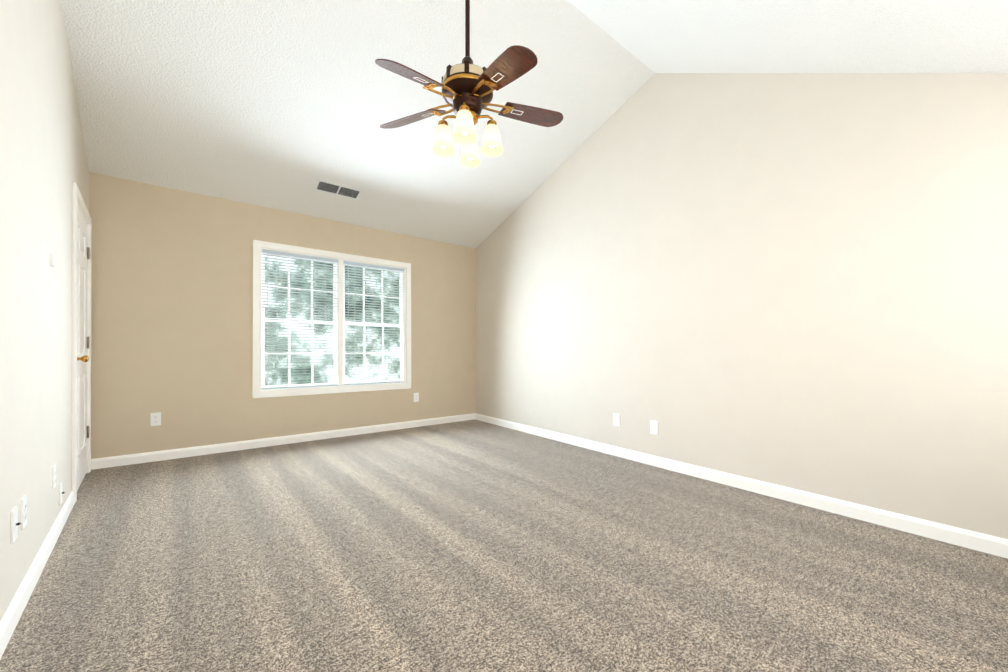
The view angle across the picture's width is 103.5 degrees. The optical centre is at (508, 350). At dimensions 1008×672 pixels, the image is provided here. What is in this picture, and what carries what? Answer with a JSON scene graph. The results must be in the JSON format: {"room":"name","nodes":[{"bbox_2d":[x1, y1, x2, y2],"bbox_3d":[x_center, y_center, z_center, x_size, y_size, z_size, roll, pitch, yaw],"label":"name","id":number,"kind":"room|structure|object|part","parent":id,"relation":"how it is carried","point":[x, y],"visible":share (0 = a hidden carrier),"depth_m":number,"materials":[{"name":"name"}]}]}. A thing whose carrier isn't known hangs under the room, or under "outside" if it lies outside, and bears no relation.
{"room":"empty bedroom","nodes":[
{"label":"empty bedroom","id":0,"kind":"room"},
{"bbox_2d":[0,0,88,621],"bbox_3d":[-1.726,-0.817,1.268,0.419,3.578,5.528,0,0,-39],"label":"wall","id":1,"kind":"structure","parent":0,"point":[43,162],"depth_m":1.69,"materials":[{"name":"paint"}]},
{"bbox_2d":[10,506,20,543],"bbox_3d":[-1.764,0.622,1.423,0.020,0.114,0.070,0,0,-39],"label":"electrical outlet","id":2,"kind":"object","parent":1,"relation":"attached to","point":[14,523],"visible":1,"depth_m":1.41,"materials":[{"name":"white plastic"}]},
{"bbox_2d":[21,495,26,529],"bbox_3d":[-1.869,0.623,1.530,0.010,0.114,0.070,0,0,-39],"label":"electrical outlet","id":3,"kind":"object","parent":1,"relation":"attached to","point":[23,511],"visible":1,"depth_m":1.52,"materials":[{"name":"white plastic"}]},
{"bbox_2d":[0,491,73,658],"bbox_3d":[-1.330,0.928,0.943,0.228,0.086,4.249,0,0,-39],"label":"baseboard","id":4,"kind":"structure","parent":1,"relation":"attached to","point":[13,614],"depth_m":1.59,"materials":[{"name":"white wood"}]},
{"bbox_2d":[50,254,55,266],"bbox_3d":[-2.263,-0.446,1.972,0.018,0.057,0.044,0,0,-39],"label":"light switch","id":5,"kind":"object","parent":1,"relation":"attached to","point":[52,260],"visible":1,"depth_m":1.96,"materials":[{"name":"white plastic"}]},
{"bbox_2d":[52,464,55,489],"bbox_3d":[-2.321,0.644,2.026,0.010,0.114,0.070,0,0,-39],"label":"electrical outlet","id":6,"kind":"object","parent":1,"relation":"attached to","point":[54,476],"visible":1,"depth_m":2.02,"materials":[{"name":"white plastic"}]},
{"bbox_2d":[59,481,64,504],"bbox_3d":[-2.458,0.784,2.185,0.020,0.114,0.070,0,0,-39],"label":"electrical outlet","id":7,"kind":"object","parent":1,"relation":"attached to","point":[60,493],"visible":1,"depth_m":2.16,"materials":[{"name":"white plastic"}]},
{"bbox_2d":[72,182,91,503],"bbox_3d":[-3.131,-0.047,2.824,0.203,2.045,0.948,0,0,-39],"label":"door frame","id":8,"kind":"structure","parent":1,"relation":"attached to","point":[76,196],"depth_m":2.54,"materials":[{"name":"white wood"}]},
{"bbox_2d":[77,206,89,490],"bbox_3d":[-3.107,-0.013,2.859,0.074,1.958,0.801,0,0,-39],"label":"door leaf","id":9,"kind":"structure","parent":1,"relation":"in","point":[81,343],"depth_m":2.93,"materials":[{"name":"white wood"}]},
{"bbox_2d":[77,355,88,361],"bbox_3d":[-2.847,0.055,2.645,0.065,0.054,0.054,0,0,-39],"label":"door handle","id":10,"kind":"object","parent":9,"relation":"attached to","point":[84,358],"depth_m":2.64,"materials":[{"name":"gold metal"}]},
{"bbox_3d":[-3.344,-0.064,3.154,0.014,1.516,0.045,0,0,-39],"label":"door hinges","id":11,"kind":"part","parent":9,"relation":"part of","materials":[{"name":"silver metal"}]},
{"bbox_2d":[89,172,474,458],"bbox_3d":[-2.006,-0.391,4.524,5.431,2.740,0.140,0,0,-39],"label":"wall","id":12,"kind":"structure","parent":0,"point":[171,305],"depth_m":3.76,"materials":[{"name":"paint"}]},
{"bbox_2d":[150,412,160,425],"bbox_3d":[-3.121,0.607,3.510,0.070,0.114,0.008,0,0,-39],"label":"electrical outlet","id":13,"kind":"object","parent":12,"relation":"attached to","point":[155,419],"visible":1,"depth_m":3.51,"materials":[{"name":"white plastic"}]},
{"bbox_2d":[91,413,474,469],"bbox_3d":[-1.958,0.936,4.463,3.831,0.086,0.013,0,0,-39],"label":"baseboard","id":14,"kind":"structure","parent":12,"relation":"attached to","point":[115,461],"depth_m":3.99,"materials":[{"name":"white wood"}]},
{"bbox_2d":[252,240,410,397],"bbox_3d":[-1.934,-0.314,4.544,1.706,1.586,0.116,0,0,-39],"label":"window","id":15,"kind":"structure","parent":12,"relation":"in","point":[339,262],"depth_m":4.46,"materials":[{"name":"white"}]},
{"bbox_3d":[-1.953,-0.314,4.567,1.478,1.354,0.028,0,0,-39],"label":"glass","id":16,"kind":"part","parent":15,"relation":"part of","materials":[{"name":"clear glass"}]},
{"bbox_2d":[414,393,418,401],"bbox_3d":[-1.190,0.600,5.098,0.070,0.114,0.008,0,0,-39],"label":"electrical outlet","id":17,"kind":"object","parent":12,"relation":"attached to","point":[416,397],"visible":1,"depth_m":5.10,"materials":[{"name":"white plastic"}]},
{"bbox_2d":[61,0,654,248],"bbox_3d":[-1.088,-1.946,3.412,5.431,1.051,3.031,0,0,-39],"label":"ceiling slope","id":18,"kind":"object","parent":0,"point":[283,105],"visible":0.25,"depth_m":3.05,"materials":[{"name":"white paint"}]},
{"bbox_2d":[313,178,363,200],"bbox_3d":[-1.716,-1.617,4.003,0.440,0.063,0.184,0,0,-39],"label":"air vent register","id":19,"kind":"object","parent":18,"relation":"attached to","point":[336,189],"visible":1,"depth_m":4.00,"materials":[{"name":"white metal"}]},
{"bbox_2d":[375,0,562,167],"bbox_3d":[-0.228,-1.715,2.222,1.144,1.268,1.240,0,0,-39],"label":"ceiling fan","id":20,"kind":"object","parent":18,"relation":"hanging from","point":[468,86],"visible":1,"depth_m":2.09,"materials":[{"name":"brown wood"}]},
{"bbox_3d":[-0.225,-1.817,2.159,0.274,1.063,0.274,0,0,-39],"label":"motor","id":21,"kind":"part","parent":20,"relation":"part of","materials":[{"name":"brown metal"}]},
{"bbox_3d":[-0.225,-1.298,2.157,0.279,0.223,0.279,0,0,-39],"label":"brass trim","id":22,"kind":"part","parent":20,"relation":"part of","materials":[{"name":"orange"}]},
{"bbox_2d":[0,419,1007,671],"bbox_3d":[-0.295,1.025,2.441,5.431,0.100,5.528,0,0,-39],"label":"floor","id":23,"kind":"structure","parent":0,"point":[474,545],"depth_m":1.73,"materials":[{"name":"carpet"}]},
{"bbox_2d":[475,73,1007,538],"bbox_3d":[1.135,-0.812,3.621,0.424,3.578,5.528,0,0,-39],"label":"wall","id":24,"kind":"structure","parent":0,"point":[798,281],"depth_m":2.61,"materials":[{"name":"paint"}]},
{"bbox_2d":[613,413,619,426],"bbox_3d":[0.997,0.642,3.681,0.010,0.114,0.070,0,0,-39],"label":"electrical outlet","id":25,"kind":"object","parent":24,"relation":"attached to","point":[616,419],"visible":1,"depth_m":3.67,"materials":[{"name":"white plastic"}]},
{"bbox_2d":[650,420,657,434],"bbox_3d":[1.229,0.652,3.367,0.010,0.114,0.070,0,0,-39],"label":"electrical outlet","id":26,"kind":"object","parent":24,"relation":"attached to","point":[653,427],"visible":1,"depth_m":3.37,"materials":[{"name":"white plastic"}]},
{"bbox_2d":[475,413,1007,558],"bbox_3d":[1.075,0.934,3.568,0.283,0.086,5.249,0,0,-39],"label":"baseboard","id":27,"kind":"structure","parent":24,"relation":"attached to","point":[984,543],"depth_m":2.50,"materials":[{"name":"white wood"}]},
{"bbox_2d":[568,0,1007,72],"bbox_3d":[0.668,-1.710,1.276,5.431,1.531,2.497,0,0,-39],"label":"ceiling slope","id":28,"kind":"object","parent":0,"point":[813,36],"depth_m":2.13,"materials":[{"name":"white paint"}]},
{"label":"outside","id":29,"kind":"structure","parent":0,"visible":0},
{"bbox_2d":[264,255,399,385],"bbox_3d":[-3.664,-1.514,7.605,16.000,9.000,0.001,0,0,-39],"label":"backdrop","id":30,"kind":"structure","parent":29,"point":[297,369],"depth_m":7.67,"materials":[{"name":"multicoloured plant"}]}
]}

